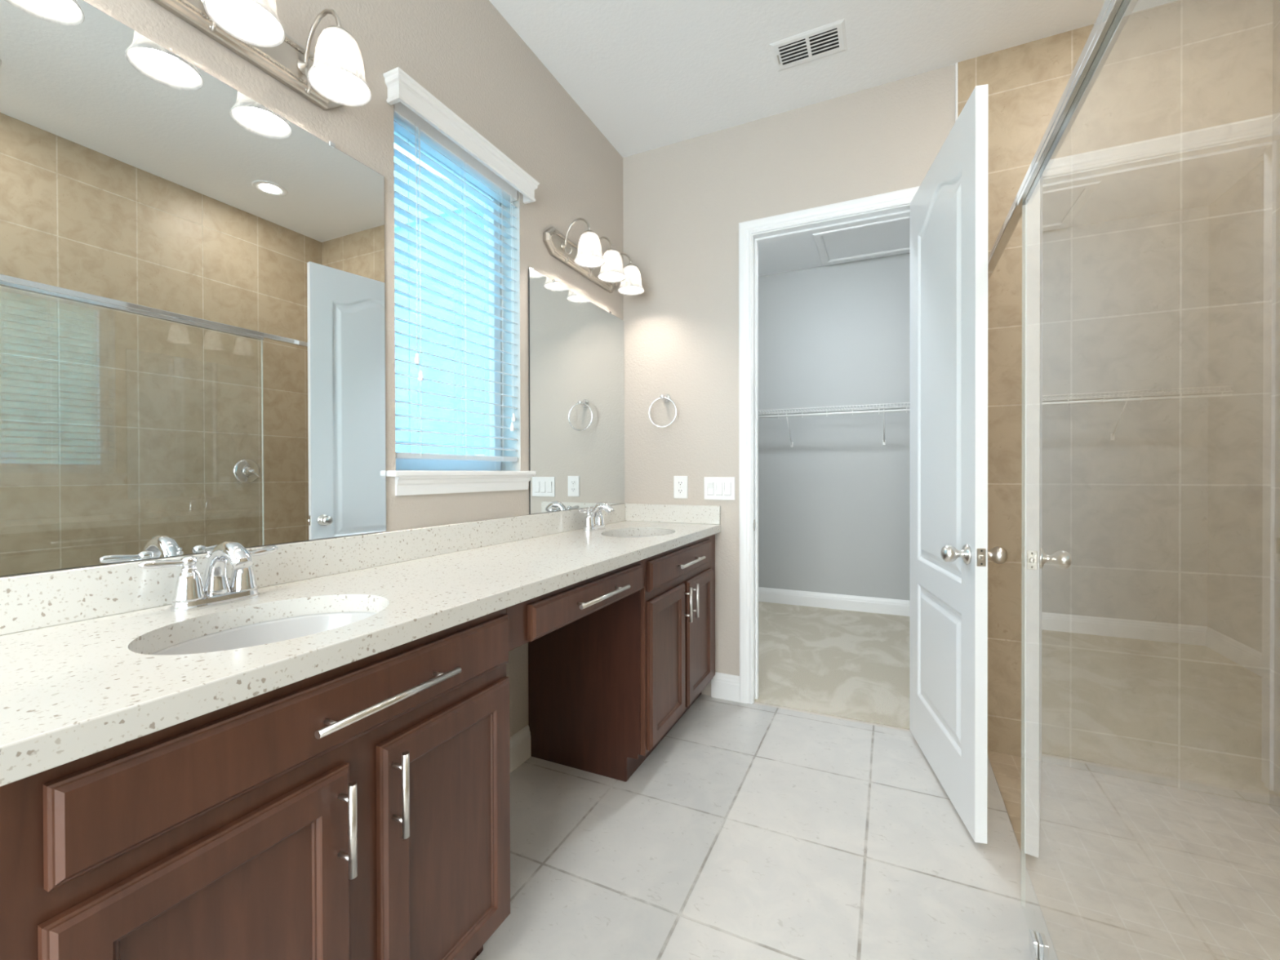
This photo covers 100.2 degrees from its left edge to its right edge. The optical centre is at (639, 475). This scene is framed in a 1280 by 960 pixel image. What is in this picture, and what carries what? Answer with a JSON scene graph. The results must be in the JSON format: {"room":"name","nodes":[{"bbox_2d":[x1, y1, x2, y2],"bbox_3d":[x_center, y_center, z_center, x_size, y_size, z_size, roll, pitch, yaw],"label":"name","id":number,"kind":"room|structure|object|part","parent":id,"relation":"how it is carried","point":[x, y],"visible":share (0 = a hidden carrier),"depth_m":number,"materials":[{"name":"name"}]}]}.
{"room":"bathroom","nodes":[
{"label":"bathroom","id":0,"kind":"room"},
{"bbox_2d":[0,0,623,737],"bbox_3d":[-1.202,-0.314,0.960,0.160,3.062,5.125,0,0,25],"label":"wall","id":1,"kind":"structure","parent":0,"point":[465,54],"depth_m":2.03,"materials":[{"name":"beige paint"}]},
{"bbox_2d":[0,0,386,576],"bbox_3d":[-0.990,-0.377,1.213,0.008,1.102,0.963,0,0,25],"label":"wall mirror","id":2,"kind":"object","parent":1,"relation":"attached to","point":[193,298],"visible":1,"depth_m":1.15,"materials":[{"name":"grey mirror"}]},
{"bbox_2d":[152,0,371,110],"bbox_3d":[-0.887,-1.078,1.163,0.238,0.213,0.684,0,0,25],"label":"vanity light","id":3,"kind":"object","parent":1,"relation":"attached to","point":[331,77],"visible":1,"depth_m":1.29,"materials":[{"name":"white glass"}]},
{"bbox_3d":[-0.907,-1.089,1.172,0.151,0.191,0.036,0,0,25],"label":"arm","id":4,"kind":"part","parent":3,"relation":"part of","materials":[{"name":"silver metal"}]},
{"bbox_3d":[-0.843,-1.034,1.143,0.141,0.126,0.141,0,0,25],"label":"lamp shade","id":5,"kind":"part","parent":3,"relation":"part of","materials":[{"name":"white glass"}]},
{"bbox_3d":[-0.843,-1.031,1.143,0.052,0.078,0.052,0,0,25],"label":"bulb","id":6,"kind":"part","parent":3,"relation":"part of","materials":[{"name":"white glass"}]},
{"bbox_3d":[-0.974,-1.070,1.204,0.004,0.082,0.642,0,0,25],"label":"bead trim","id":7,"kind":"part","parent":3,"relation":"part of","materials":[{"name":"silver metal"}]},
{"bbox_3d":[-0.815,-1.091,1.368,0.151,0.191,0.036,0,0,25],"label":"arm","id":8,"kind":"part","parent":3,"relation":"part of","materials":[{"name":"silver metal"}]},
{"bbox_3d":[-0.751,-1.036,1.339,0.141,0.126,0.141,0,0,25],"label":"lamp shade","id":9,"kind":"part","parent":3,"relation":"part of","materials":[{"name":"white glass"}]},
{"bbox_3d":[-0.751,-1.032,1.339,0.052,0.078,0.052,0,0,25],"label":"bulb","id":10,"kind":"part","parent":3,"relation":"part of","materials":[{"name":"white glass"}]},
{"bbox_2d":[0,503,625,635],"bbox_3d":[-0.644,0.220,1.941,0.020,0.099,2.638,0,0,25],"label":"backsplash","id":11,"kind":"structure","parent":1,"relation":"attached to","point":[33,601],"depth_m":1.33,"materials":[{"name":"stone"}]},
{"bbox_2d":[386,129,536,495],"bbox_3d":[-0.688,-0.575,2.006,0.195,1.270,0.725,0,0,25],"label":"window","id":12,"kind":"structure","parent":1,"relation":"in","point":[412,477],"depth_m":2.12,"materials":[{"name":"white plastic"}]},
{"bbox_3d":[-0.756,-0.614,2.027,0.055,1.192,0.630,0,0,25],"label":"frame","id":13,"kind":"part","parent":12,"relation":"part of","materials":[{"name":"white plastic"}]},
{"bbox_2d":[382,66,539,462],"bbox_3d":[-0.635,-0.650,1.978,0.126,1.184,0.722,0,0,25],"label":"window blind","id":14,"kind":"object","parent":12,"relation":"attached to","point":[420,117],"visible":0.84,"depth_m":1.92,"materials":[{"name":"white paint"}]},
{"bbox_3d":[-0.754,-0.610,1.802,0.055,1.098,0.014,0,0,25],"label":"ladder cord","id":15,"kind":"part","parent":14,"relation":"part of","materials":[{"name":"white fabric"}]},
{"bbox_3d":[-0.735,-0.783,1.760,0.006,0.760,0.002,0,0,25],"label":"pull cord","id":16,"kind":"part","parent":14,"relation":"part of","materials":[{"name":"white fabric"}]},
{"bbox_3d":[-0.729,-0.755,1.773,0.006,0.815,0.002,0,0,25],"label":"pull cord","id":17,"kind":"part","parent":14,"relation":"part of","materials":[{"name":"white fabric"}]},
{"bbox_3d":[-0.667,-0.068,1.990,0.051,0.020,0.614,0,0,25],"label":"rail","id":18,"kind":"part","parent":14,"relation":"part of","materials":[{"name":"white plastic"}]},
{"bbox_3d":[-0.666,-0.611,1.992,0.055,1.098,0.014,0,0,25],"label":"ladder cord","id":19,"kind":"part","parent":14,"relation":"part of","materials":[{"name":"white fabric"}]},
{"bbox_3d":[-0.577,-0.613,2.181,0.055,1.098,0.014,0,0,25],"label":"ladder cord","id":20,"kind":"part","parent":14,"relation":"part of","materials":[{"name":"white fabric"}]},
{"bbox_3d":[-0.528,-0.692,2.203,0.006,0.948,0.002,0,0,25],"label":"pull cord","id":21,"kind":"part","parent":14,"relation":"part of","materials":[{"name":"white fabric"}]},
{"bbox_3d":[-0.525,-0.712,2.211,0.006,0.908,0.002,0,0,25],"label":"pull cord","id":22,"kind":"part","parent":14,"relation":"part of","materials":[{"name":"white fabric"}]},
{"bbox_3d":[-0.662,-0.010,1.998,0.140,0.019,0.725,0,0,25],"label":"sill","id":23,"kind":"part","parent":12,"relation":"part of","materials":[{"name":"white paint"}]},
{"bbox_2d":[509,724,530,773],"bbox_3d":[-0.650,1.143,1.934,0.016,0.134,0.818,0,0,25],"label":"baseboard","id":24,"kind":"structure","parent":1,"relation":"attached to","point":[519,742],"depth_m":2.24,"materials":[{"name":"white paint"}]},
{"bbox_2d":[528,266,624,514],"bbox_3d":[-0.285,-0.376,2.721,0.008,1.076,0.908,0,0,25],"label":"wall mirror","id":25,"kind":"object","parent":1,"relation":"attached to","point":[576,346],"visible":1,"depth_m":2.62,"materials":[{"name":"grey mirror"}]},
{"bbox_2d":[543,217,644,295],"bbox_3d":[-0.183,-1.089,2.668,0.238,0.213,0.684,0,0,25],"label":"vanity light","id":26,"kind":"object","parent":1,"relation":"attached to","point":[586,258],"visible":1,"depth_m":2.59,"materials":[{"name":"white glass"}]},
{"bbox_3d":[-0.295,-1.099,2.482,0.151,0.191,0.036,0,0,25],"label":"arm","id":27,"kind":"part","parent":26,"relation":"part of","materials":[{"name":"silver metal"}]},
{"bbox_3d":[-0.270,-1.081,2.709,0.004,0.082,0.642,0,0,25],"label":"bead trim","id":28,"kind":"part","parent":26,"relation":"part of","materials":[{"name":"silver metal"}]},
{"bbox_3d":[-0.231,-1.044,2.452,0.141,0.126,0.141,0,0,25],"label":"lamp shade","id":29,"kind":"part","parent":26,"relation":"part of","materials":[{"name":"white glass"}]},
{"bbox_3d":[-0.203,-1.100,2.678,0.151,0.191,0.036,0,0,25],"label":"arm","id":30,"kind":"part","parent":26,"relation":"part of","materials":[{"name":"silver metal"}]},
{"bbox_3d":[-0.139,-1.046,2.648,0.141,0.126,0.141,0,0,25],"label":"lamp shade","id":31,"kind":"part","parent":26,"relation":"part of","materials":[{"name":"white glass"}]},
{"bbox_3d":[-0.111,-1.101,2.874,0.151,0.191,0.036,0,0,25],"label":"arm","id":32,"kind":"part","parent":26,"relation":"part of","materials":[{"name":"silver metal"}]},
{"bbox_3d":[-0.047,-1.047,2.844,0.141,0.126,0.141,0,0,25],"label":"lamp shade","id":33,"kind":"part","parent":26,"relation":"part of","materials":[{"name":"white glass"}]},
{"bbox_2d":[488,0,1177,276],"bbox_3d":[0.562,-1.902,1.357,3.000,0.100,7.360,0,0,25],"label":"ceiling","id":34,"kind":"structure","parent":0,"point":[648,74],"depth_m":2.33,"materials":[{"name":"white paint"}]},
{"bbox_2d":[769,18,847,71],"bbox_3d":[0.731,-1.851,2.316,0.300,0.014,0.176,0,0,25],"label":"ceiling vent","id":35,"kind":"object","parent":34,"relation":"in","point":[829,39],"visible":1,"depth_m":2.31,"materials":[{"name":"white metal"}]},
{"bbox_2d":[813,216,910,264],"bbox_3d":[1.977,-1.864,4.176,1.124,0.018,0.665,0,0,25],"label":"attic hatch","id":36,"kind":"object","parent":34,"relation":"attached to","point":[889,237],"visible":0.56,"depth_m":4.25,"materials":[{"name":"white paint"}]},
{"bbox_2d":[758,252,910,600],"bbox_3d":[1.909,-0.345,4.735,2.120,3.062,0.120,0,0,25],"label":"wall","id":37,"kind":"structure","parent":0,"point":[834,504],"depth_m":4.75,"materials":[{"name":"grey paint"}]},
{"bbox_2d":[758,586,910,616],"bbox_3d":[1.885,1.115,4.682,2.120,0.134,0.016,0,0,25],"label":"baseboard","id":38,"kind":"structure","parent":37,"relation":"attached to","point":[824,600],"depth_m":4.74,"materials":[{"name":"white paint"}]},
{"bbox_2d":[758,402,910,447],"bbox_3d":[1.817,-0.424,4.538,2.110,0.322,0.313,0,0,25],"label":"wire shelf","id":39,"kind":"object","parent":37,"relation":"attached to","point":[906,410],"visible":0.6,"depth_m":4.51,"materials":[{"name":"white metal"}]},
{"bbox_3d":[1.759,-0.523,4.412,2.110,0.017,0.017,0,0,25],"label":"hanging rod","id":40,"kind":"part","parent":39,"relation":"part of","materials":[{"name":"white metal"}]},
{"bbox_2d":[474,601,1279,959],"bbox_3d":[0.558,1.267,1.349,3.000,0.126,7.300,0,0,25],"label":"floor","id":41,"kind":"structure","parent":0,"point":[748,831],"depth_m":1.75,"materials":[{"name":"tile"}]},
{"bbox_2d":[0,608,510,959],"bbox_3d":[-0.736,0.766,1.041,0.613,0.898,0.863,0,0,25],"label":"vanity cabinet","id":42,"kind":"object","parent":41,"relation":"on","point":[360,809],"visible":0.95,"depth_m":0.84,"materials":[{"name":"brown wood"}]},
{"bbox_3d":[-0.582,0.790,0.761,0.020,0.583,0.371,0,0,25],"label":"door","id":43,"kind":"part","parent":42,"relation":"part of","materials":[{"name":"brown wood"}]},
{"bbox_3d":[-0.490,0.588,0.893,0.042,0.154,0.014,0,0,25],"label":"handle","id":44,"kind":"part","parent":42,"relation":"part of","materials":[{"name":"silver metal"}]},
{"bbox_3d":[-0.451,0.402,0.976,0.042,0.013,0.302,0,0,25],"label":"handle","id":45,"kind":"part","parent":42,"relation":"part of","materials":[{"name":"silver metal"}]},
{"bbox_3d":[-0.444,0.587,0.990,0.042,0.154,0.014,0,0,25],"label":"handle","id":46,"kind":"part","parent":42,"relation":"part of","materials":[{"name":"silver metal"}]},
{"bbox_3d":[-0.400,0.788,1.151,0.020,0.583,0.368,0,0,25],"label":"door","id":47,"kind":"part","parent":42,"relation":"part of","materials":[{"name":"brown wood"}]},
{"bbox_3d":[-0.593,0.764,1.441,0.533,0.898,0.018,0,0,25],"label":"panel","id":48,"kind":"part","parent":42,"relation":"part of","materials":[{"name":"brown wood"}]},
{"bbox_2d":[528,533,715,782],"bbox_3d":[-0.009,0.755,2.594,0.613,0.898,0.922,0,0,25],"label":"vanity cabinet","id":49,"kind":"object","parent":41,"relation":"on","point":[606,686],"visible":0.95,"depth_m":2.21,"materials":[{"name":"brown wood"}]},
{"bbox_2d":[0,520,720,786],"bbox_3d":[-0.387,0.290,1.821,0.588,0.042,2.638,0,0,25],"label":"countertop","id":50,"kind":"structure","parent":49,"relation":"on","point":[69,692],"depth_m":0.93,"materials":[{"name":"stone"}]},
{"bbox_2d":[137,540,278,612],"bbox_3d":[-0.882,0.206,1.143,0.146,0.137,0.261,0,0,25],"label":"faucet","id":51,"kind":"object","parent":50,"relation":"on","point":[190,593],"visible":1,"depth_m":1.13,"materials":[{"name":"silver metal"}]},
{"bbox_3d":[-0.953,0.177,1.083,0.028,0.024,0.093,0,0,25],"label":"lever","id":52,"kind":"part","parent":51,"relation":"part of","materials":[{"name":"silver metal"}]},
{"bbox_3d":[-0.938,0.223,1.112,0.054,0.069,0.054,0,0,25],"label":"handle","id":53,"kind":"part","parent":51,"relation":"part of","materials":[{"name":"silver metal"}]},
{"bbox_3d":[-0.943,0.210,1.171,0.013,0.094,0.013,0,0,25],"label":"lift rod","id":54,"kind":"part","parent":51,"relation":"part of","materials":[{"name":"silver metal"}]},
{"bbox_3d":[-0.882,0.202,1.142,0.145,0.128,0.059,0,0,25],"label":"spout","id":55,"kind":"part","parent":51,"relation":"part of","materials":[{"name":"silver metal"}]},
{"bbox_3d":[-0.895,0.222,1.205,0.054,0.069,0.054,0,0,25],"label":"handle","id":56,"kind":"part","parent":51,"relation":"part of","materials":[{"name":"silver metal"}]},
{"bbox_3d":[-0.881,0.176,1.235,0.028,0.024,0.093,0,0,25],"label":"lever","id":57,"kind":"part","parent":51,"relation":"part of","materials":[{"name":"silver metal"}]},
{"bbox_2d":[151,611,376,655],"bbox_3d":[-0.699,0.398,1.033,0.365,0.164,0.482,0,0,25],"label":"sink","id":58,"kind":"object","parent":50,"relation":"in","point":[291,628],"visible":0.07,"depth_m":1.15,"materials":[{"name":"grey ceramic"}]},
{"bbox_2d":[506,559,644,651],"bbox_3d":[-0.358,0.373,1.792,0.565,0.124,0.821,0,0,25],"label":"drawer unit","id":59,"kind":"object","parent":50,"relation":"attached to","point":[529,620],"visible":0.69,"depth_m":1.55,"materials":[{"name":"brown wood"}]},
{"bbox_3d":[-0.117,0.378,1.691,0.042,0.013,0.310,0,0,25],"label":"handle","id":60,"kind":"part","parent":59,"relation":"part of","materials":[{"name":"silver metal"}]},
{"bbox_2d":[578,502,614,531],"bbox_3d":[-0.191,0.196,2.621,0.146,0.137,0.261,0,0,25],"label":"faucet","id":61,"kind":"object","parent":50,"relation":"on","point":[593,520],"visible":1,"depth_m":2.60,"materials":[{"name":"silver metal"}]},
{"bbox_3d":[-0.261,0.167,2.561,0.028,0.024,0.093,0,0,25],"label":"lever","id":62,"kind":"part","parent":61,"relation":"part of","materials":[{"name":"silver metal"}]},
{"bbox_3d":[-0.247,0.212,2.591,0.054,0.069,0.054,0,0,25],"label":"handle","id":63,"kind":"part","parent":61,"relation":"part of","materials":[{"name":"silver metal"}]},
{"bbox_3d":[-0.203,0.211,2.683,0.054,0.069,0.054,0,0,25],"label":"handle","id":64,"kind":"part","parent":61,"relation":"part of","materials":[{"name":"silver metal"}]},
{"bbox_3d":[-0.191,0.191,2.621,0.145,0.128,0.059,0,0,25],"label":"spout","id":65,"kind":"part","parent":61,"relation":"part of","materials":[{"name":"silver metal"}]},
{"bbox_2d":[623,535,657,537],"bbox_3d":[-0.005,0.388,2.517,0.365,0.164,0.482,0,0,25],"label":"sink","id":66,"kind":"object","parent":50,"relation":"in","point":[634,535],"visible":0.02,"depth_m":2.72,"materials":[{"name":"grey ceramic"}]},
{"bbox_2d":[625,503,720,524],"bbox_3d":[0.176,0.211,3.003,0.566,0.099,0.020,0,0,25],"label":"side splash","id":67,"kind":"object","parent":50,"relation":"on","point":[701,514],"visible":1,"depth_m":2.99,"materials":[{"name":"stone"}]},
{"bbox_3d":[-0.237,0.758,2.202,0.533,0.898,0.018,0,0,25],"label":"panel","id":68,"kind":"part","parent":49,"relation":"part of","materials":[{"name":"brown wood"}]},
{"bbox_3d":[0.118,0.779,2.259,0.020,0.583,0.385,0,0,25],"label":"door","id":69,"kind":"part","parent":49,"relation":"part of","materials":[{"name":"brown wood"}]},
{"bbox_3d":[0.205,0.695,2.494,0.020,0.778,0.922,0,0,25],"label":"frame","id":70,"kind":"part","parent":49,"relation":"part of","materials":[{"name":"brown wood"}]},
{"bbox_3d":[0.202,0.391,2.438,0.020,0.118,0.778,0,0,25],"label":"drawer","id":71,"kind":"part","parent":49,"relation":"part of","materials":[{"name":"brown wood"}]},
{"bbox_3d":[0.215,0.577,2.401,0.042,0.154,0.014,0,0,25],"label":"handle","id":72,"kind":"part","parent":49,"relation":"part of","materials":[{"name":"silver metal"}]},
{"bbox_3d":[0.233,0.392,2.438,0.042,0.013,0.302,0,0,25],"label":"handle","id":73,"kind":"part","parent":49,"relation":"part of","materials":[{"name":"silver metal"}]},
{"bbox_3d":[0.253,0.576,2.482,0.042,0.154,0.014,0,0,25],"label":"handle","id":74,"kind":"part","parent":49,"relation":"part of","materials":[{"name":"silver metal"}]},
{"bbox_3d":[0.296,0.777,2.640,0.020,0.583,0.376,0,0,25],"label":"door","id":75,"kind":"part","parent":49,"relation":"part of","materials":[{"name":"brown wood"}]},
{"bbox_2d":[1021,99,1089,959],"bbox_3d":[0.372,0.231,-0.003,0.032,1.974,3.304,0,0,25],"label":"glass panel","id":76,"kind":"object","parent":41,"relation":"on","point":[1051,904],"visible":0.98,"depth_m":1.30,"materials":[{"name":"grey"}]},
{"bbox_2d":[622,0,1272,806],"bbox_3d":[1.152,-0.270,2.618,2.700,3.182,0.127,0,0,25],"label":"wall","id":77,"kind":"structure","parent":0,"point":[1159,425],"depth_m":2.19,"materials":[{"name":"beige tile"}]},
{"bbox_2d":[648,393,676,427],"bbox_3d":[0.135,-0.367,2.989,0.170,0.196,0.074,0,0,25],"label":"towel ring","id":78,"kind":"object","parent":77,"relation":"attached to","point":[666,397],"visible":1,"depth_m":2.98,"materials":[{"name":"silver metal"}]},
{"bbox_3d":[0.135,-0.439,2.988,0.052,0.052,0.074,0,0,25],"label":"post","id":79,"kind":"part","parent":78,"relation":"part of","materials":[{"name":"silver metal"}]},
{"bbox_2d":[673,475,687,498],"bbox_3d":[0.227,0.062,2.984,0.082,0.126,0.010,0,0,25],"label":"wall outlet","id":80,"kind":"object","parent":77,"relation":"attached to","point":[680,482],"visible":1,"depth_m":2.98,"materials":[{"name":"white plastic"}]},
{"bbox_2d":[677,488,683,493],"bbox_3d":[0.226,0.084,2.982,0.034,0.025,0.003,0,0,25],"label":"socket","id":81,"kind":"object","parent":80,"relation":"attached to","point":[679,491],"depth_m":2.98,"materials":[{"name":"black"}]},
{"bbox_2d":[677,480,683,485],"bbox_3d":[0.225,0.040,2.982,0.034,0.025,0.003,0,0,25],"label":"socket","id":82,"kind":"object","parent":80,"relation":"attached to","point":[679,482],"depth_m":2.98,"materials":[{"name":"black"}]},
{"bbox_2d":[704,476,734,500],"bbox_3d":[0.428,0.067,2.888,0.172,0.124,0.013,0,0,25],"label":"light switch","id":83,"kind":"object","parent":77,"relation":"attached to","point":[722,488],"visible":1,"depth_m":2.88,"materials":[{"name":"white plastic"}]},
{"bbox_2d":[711,671,739,702],"bbox_3d":[0.463,1.134,2.878,0.161,0.134,0.016,0,0,25],"label":"baseboard","id":84,"kind":"structure","parent":77,"relation":"attached to","point":[723,686],"depth_m":2.87,"materials":[{"name":"white paint"}]},
{"bbox_2d":[738,186,919,704],"bbox_3d":[0.972,-0.068,2.707,0.916,2.538,0.157,0,0,25],"label":"door frame","id":85,"kind":"structure","parent":77,"relation":"attached to","point":[895,204],"depth_m":2.82,"materials":[{"name":"white paint"}]},
{"bbox_2d":[955,62,957,122],"bbox_3d":[1.433,-0.330,2.423,0.009,3.062,0.020,0,0,25],"label":"trim","id":86,"kind":"structure","parent":77,"relation":"attached to","point":[956,64],"depth_m":2.41,"materials":[{"name":"white paint"}]},
{"bbox_2d":[909,84,1008,844],"bbox_3d":[1.183,-0.036,2.096,0.196,2.436,0.794,0,0,13],"label":"door","id":87,"kind":"structure","parent":77,"relation":"in","point":[949,554],"depth_m":1.91,"materials":[{"name":"white paint"}]},
{"bbox_3d":[1.056,0.261,1.796,0.080,0.066,0.066,0,0,13],"label":"knob","id":88,"kind":"part","parent":87,"relation":"part of","materials":[{"name":"silver metal"}]},
{"bbox_3d":[1.098,0.262,1.720,0.026,0.058,0.002,0,0,13],"label":"latch plate","id":89,"kind":"part","parent":87,"relation":"part of","materials":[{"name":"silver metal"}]},
{"bbox_3d":[1.169,0.261,1.770,0.080,0.066,0.066,0,0,13],"label":"knob","id":90,"kind":"part","parent":87,"relation":"part of","materials":[{"name":"silver metal"}]},
{"bbox_2d":[987,0,1137,281],"bbox_3d":[0.579,-0.769,0.440,0.052,0.055,4.298,0,0,25],"label":"header rail","id":91,"kind":"object","parent":77,"relation":"attached to","point":[1113,15],"visible":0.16,"depth_m":1.04,"materials":[{"name":"silver metal"}]},
{"bbox_2d":[1269,0,1279,815],"bbox_3d":[1.511,-0.255,0.023,0.150,3.182,4.525,0,0,25],"label":"wall","id":92,"kind":"structure","parent":0,"point":[1274,732],"depth_m":1.96,"materials":[{"name":"beige tile"}]},
{"label":"outside","id":93,"kind":"structure","parent":0,"visible":0},
{"bbox_3d":[-8.233,1.599,7.173,17.840,0.100,22.000,0,0,25],"label":"gravel yard","id":94,"kind":"structure","parent":93,"visible":0},
{"bbox_2d":[394,156,484,455],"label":"window","id":95,"kind":"structure","parent":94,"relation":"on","point":[401,367],"depth_m":6.28,"materials":[{"name":"blue"}]}
]}

